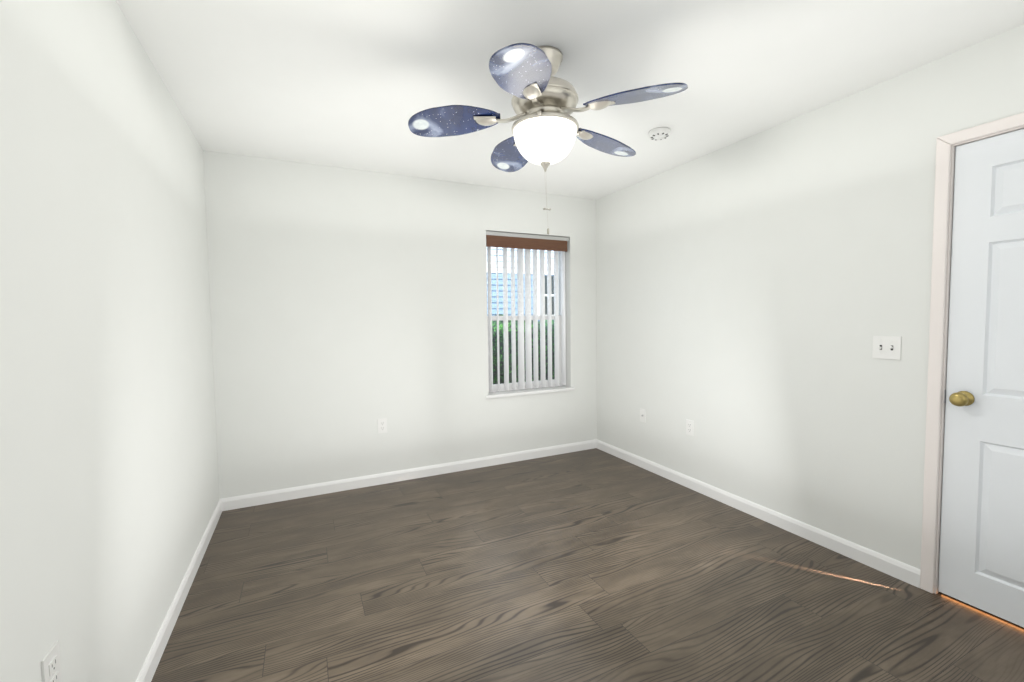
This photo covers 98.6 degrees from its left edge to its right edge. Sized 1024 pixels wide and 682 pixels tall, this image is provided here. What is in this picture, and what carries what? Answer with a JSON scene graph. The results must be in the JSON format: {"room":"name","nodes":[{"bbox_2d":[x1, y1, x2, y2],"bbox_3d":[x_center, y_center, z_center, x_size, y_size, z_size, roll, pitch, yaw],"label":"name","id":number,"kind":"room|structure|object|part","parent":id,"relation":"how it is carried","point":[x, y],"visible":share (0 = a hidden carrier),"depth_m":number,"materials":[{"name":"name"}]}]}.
{"room":"empty bedroom","nodes":[
{"label":"empty bedroom","id":0,"kind":"room"},
{"bbox_2d":[0,0,219,681],"bbox_3d":[-1.240,0.042,1.134,0.160,2.440,4.009,-2,3,-25],"label":"wall","id":1,"kind":"structure","parent":0,"point":[109,488],"depth_m":1.30,"materials":[{"name":"paint"}]},
{"bbox_2d":[41,640,61,681],"bbox_3d":[-1.065,0.772,1.020,0.008,0.114,0.070,-2,3,-25],"label":"electrical outlet","id":2,"kind":"object","parent":1,"relation":"attached to","point":[50,666],"visible":1,"depth_m":1.02,"materials":[{"name":"white plastic"}]},
{"bbox_2d":[136,500,221,681],"bbox_3d":[-1.147,1.215,1.233,0.013,0.085,3.983,-2,3,-25],"label":"baseboard","id":3,"kind":"structure","parent":1,"relation":"attached to","point":[150,665],"depth_m":1.94,"materials":[{"name":"paint"}]},
{"bbox_2d":[203,150,596,498],"bbox_3d":[-0.634,-0.102,3.728,3.489,2.440,0.160,-2,3,-25],"label":"wall","id":4,"kind":"structure","parent":0,"point":[348,308],"depth_m":3.40,"materials":[{"name":"paint"}]},
{"bbox_2d":[378,418,386,433],"bbox_3d":[-1.026,0.672,3.485,0.070,0.114,0.008,-2,3,-25],"label":"electrical outlet","id":5,"kind":"object","parent":4,"relation":"attached to","point":[382,425],"visible":1,"depth_m":3.48,"materials":[{"name":"white plastic"}]},
{"bbox_2d":[220,439,596,510],"bbox_3d":[-0.582,1.078,3.712,3.169,0.085,0.013,-2,3,-25],"label":"baseboard","id":6,"kind":"structure","parent":4,"relation":"attached to","point":[249,500],"depth_m":3.53,"materials":[{"name":"paint"}]},
{"bbox_2d":[486,247,563,392],"bbox_3d":[0.116,-0.261,4.135,0.858,1.435,0.058,-2,3,-25],"label":"window","id":7,"kind":"structure","parent":4,"relation":"in","point":[495,386],"depth_m":4.19,"materials":[{"name":"clear glass"}]},
{"bbox_2d":[486,231,568,391],"bbox_3d":[0.149,-0.265,4.062,0.848,1.411,0.097,-2,3,-25],"label":"window blinds","id":8,"kind":"object","parent":7,"relation":"attached to","point":[504,241],"visible":0.98,"depth_m":4.06,"materials":[{"name":"plastic"}]},
{"bbox_2d":[486,386,574,398],"bbox_3d":[0.161,0.472,4.098,0.918,0.025,0.140,-2,3,-25],"label":"window sill","id":9,"kind":"structure","parent":4,"relation":"attached to","point":[525,392],"depth_m":4.05,"materials":[{"name":"stone"}]},
{"bbox_2d":[116,0,1023,199],"bbox_3d":[0.246,-1.283,1.782,3.489,0.100,4.329,-2,3,-25],"label":"ceiling","id":10,"kind":"structure","parent":0,"point":[354,84],"depth_m":1.99,"materials":[{"name":"paint"}]},
{"bbox_2d":[408,43,687,233],"bbox_3d":[0.145,-0.858,1.970,1.134,0.765,1.116,-2,3,-25],"label":"fan","id":11,"kind":"object","parent":10,"relation":"hanging from","point":[546,130],"visible":1,"depth_m":1.84,"materials":[{"name":"blue wood"}]},
{"bbox_3d":[-0.250,-0.953,1.907,0.400,0.006,0.197,-6,-9,-1],"label":"blade","id":12,"kind":"part","parent":11,"relation":"part of","materials":[{"name":"blue wood"}]},
{"label":"blade","id":13,"kind":"part","parent":11,"relation":"part of","materials":[{"name":"blue wood"}]},
{"bbox_3d":[0.043,-0.938,1.548,0.197,0.006,0.400,-12,5,18],"label":"blade","id":14,"kind":"part","parent":11,"relation":"part of","materials":[{"name":"blue wood"}]},
{"bbox_3d":[0.145,-0.860,1.933,0.280,0.154,0.280,-2,3,-25],"label":"lamp shade","id":15,"kind":"part","parent":11,"relation":"part of","materials":[{"name":"white glass"}]},
{"bbox_3d":[0.450,-0.976,2.176,0.400,0.006,0.197,4,12,-38],"label":"blade","id":16,"kind":"part","parent":11,"relation":"part of","materials":[{"name":"blue wood"}]},
{"label":"blade","id":17,"kind":"part","parent":11,"relation":"part of","materials":[{"name":"blue wood"}]},
{"bbox_2d":[649,127,669,139],"bbox_3d":[0.907,-1.269,2.706,0.126,0.041,0.126,-2,3,-25],"label":"smoke detector","id":18,"kind":"object","parent":10,"relation":"attached to","point":[659,133],"visible":1,"depth_m":2.67,"materials":[{"name":"white plastic"}]},
{"bbox_2d":[151,448,1023,681],"bbox_3d":[0.279,1.254,1.915,3.489,0.100,4.329,-2,3,-25],"label":"floor","id":19,"kind":"structure","parent":0,"point":[594,565],"depth_m":2.05,"materials":[{"name":"wood"}]},
{"bbox_2d":[596,24,1023,569],"bbox_3d":[1.765,-0.071,2.562,0.160,2.440,4.009,-2,3,-25],"label":"wall","id":20,"kind":"structure","parent":0,"point":[756,293],"depth_m":2.56,"materials":[{"name":"paint"}]},
{"bbox_2d":[640,408,645,422],"bbox_3d":[1.118,0.639,3.775,0.016,0.114,0.070,-2,3,-25],"label":"outlet","id":21,"kind":"object","parent":20,"relation":"attached to","point":[642,415],"visible":1,"depth_m":3.77,"materials":[{"name":"white plastic"}]},
{"bbox_2d":[686,419,693,435],"bbox_3d":[1.341,0.654,3.317,0.008,0.114,0.070,-2,3,-25],"label":"electrical outlet","id":22,"kind":"object","parent":20,"relation":"attached to","point":[689,427],"visible":1,"depth_m":3.31,"materials":[{"name":"white plastic"}]},
{"bbox_2d":[596,440,920,587],"bbox_3d":[1.393,1.077,3.236,0.013,0.085,2.544,-2,3,-25],"label":"baseboard","id":23,"kind":"structure","parent":20,"relation":"attached to","point":[902,571],"depth_m":2.67,"materials":[{"name":"paint"}]},
{"bbox_2d":[872,336,901,359],"bbox_3d":[1.852,0.033,2.180,0.018,0.114,0.116,-2,3,-25],"label":"switch plate","id":24,"kind":"object","parent":20,"relation":"attached to","point":[886,347],"visible":1,"depth_m":2.18,"materials":[{"name":"white plastic"}]},
{"bbox_2d":[920,112,1023,593],"bbox_3d":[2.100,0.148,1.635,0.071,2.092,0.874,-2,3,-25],"label":"door frame","id":25,"kind":"structure","parent":20,"relation":"in","point":[944,143],"depth_m":2.00,"materials":[{"name":"paint"}]},
{"bbox_3d":[1.965,0.254,1.927,0.071,0.066,0.066,-2,3,-25],"label":"knob","id":26,"kind":"part","parent":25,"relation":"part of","materials":[{"name":"gold metal"}]},
{"bbox_2d":[938,129,1023,626],"bbox_3d":[2.148,0.169,1.659,0.035,2.022,0.758,-2,3,-25],"label":"door","id":27,"kind":"structure","parent":20,"relation":"in","point":[981,563],"depth_m":1.88,"materials":[{"name":"paint"}]},
{"label":"outside","id":28,"kind":"structure","parent":0,"visible":0},
{"bbox_2d":[486,247,553,320],"bbox_3d":[-1.215,-1.638,8.129,14.000,5.060,0.095,-2,3,-25],"label":"house","id":29,"kind":"structure","parent":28,"point":[500,278],"depth_m":8.71,"materials":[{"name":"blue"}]},
{"bbox_3d":[-0.286,1.185,6.399,22.000,0.180,4.250,-2,3,-25],"label":"ground","id":30,"kind":"structure","parent":28,"visible":0},
{"bbox_2d":[490,314,556,392],"bbox_3d":[0.795,0.439,6.019,7.532,1.638,1.475,-2,3,-25],"label":"hedge","id":31,"kind":"object","parent":30,"relation":"on","point":[501,349],"depth_m":5.22,"materials":[{"name":"green plant"}]}
]}

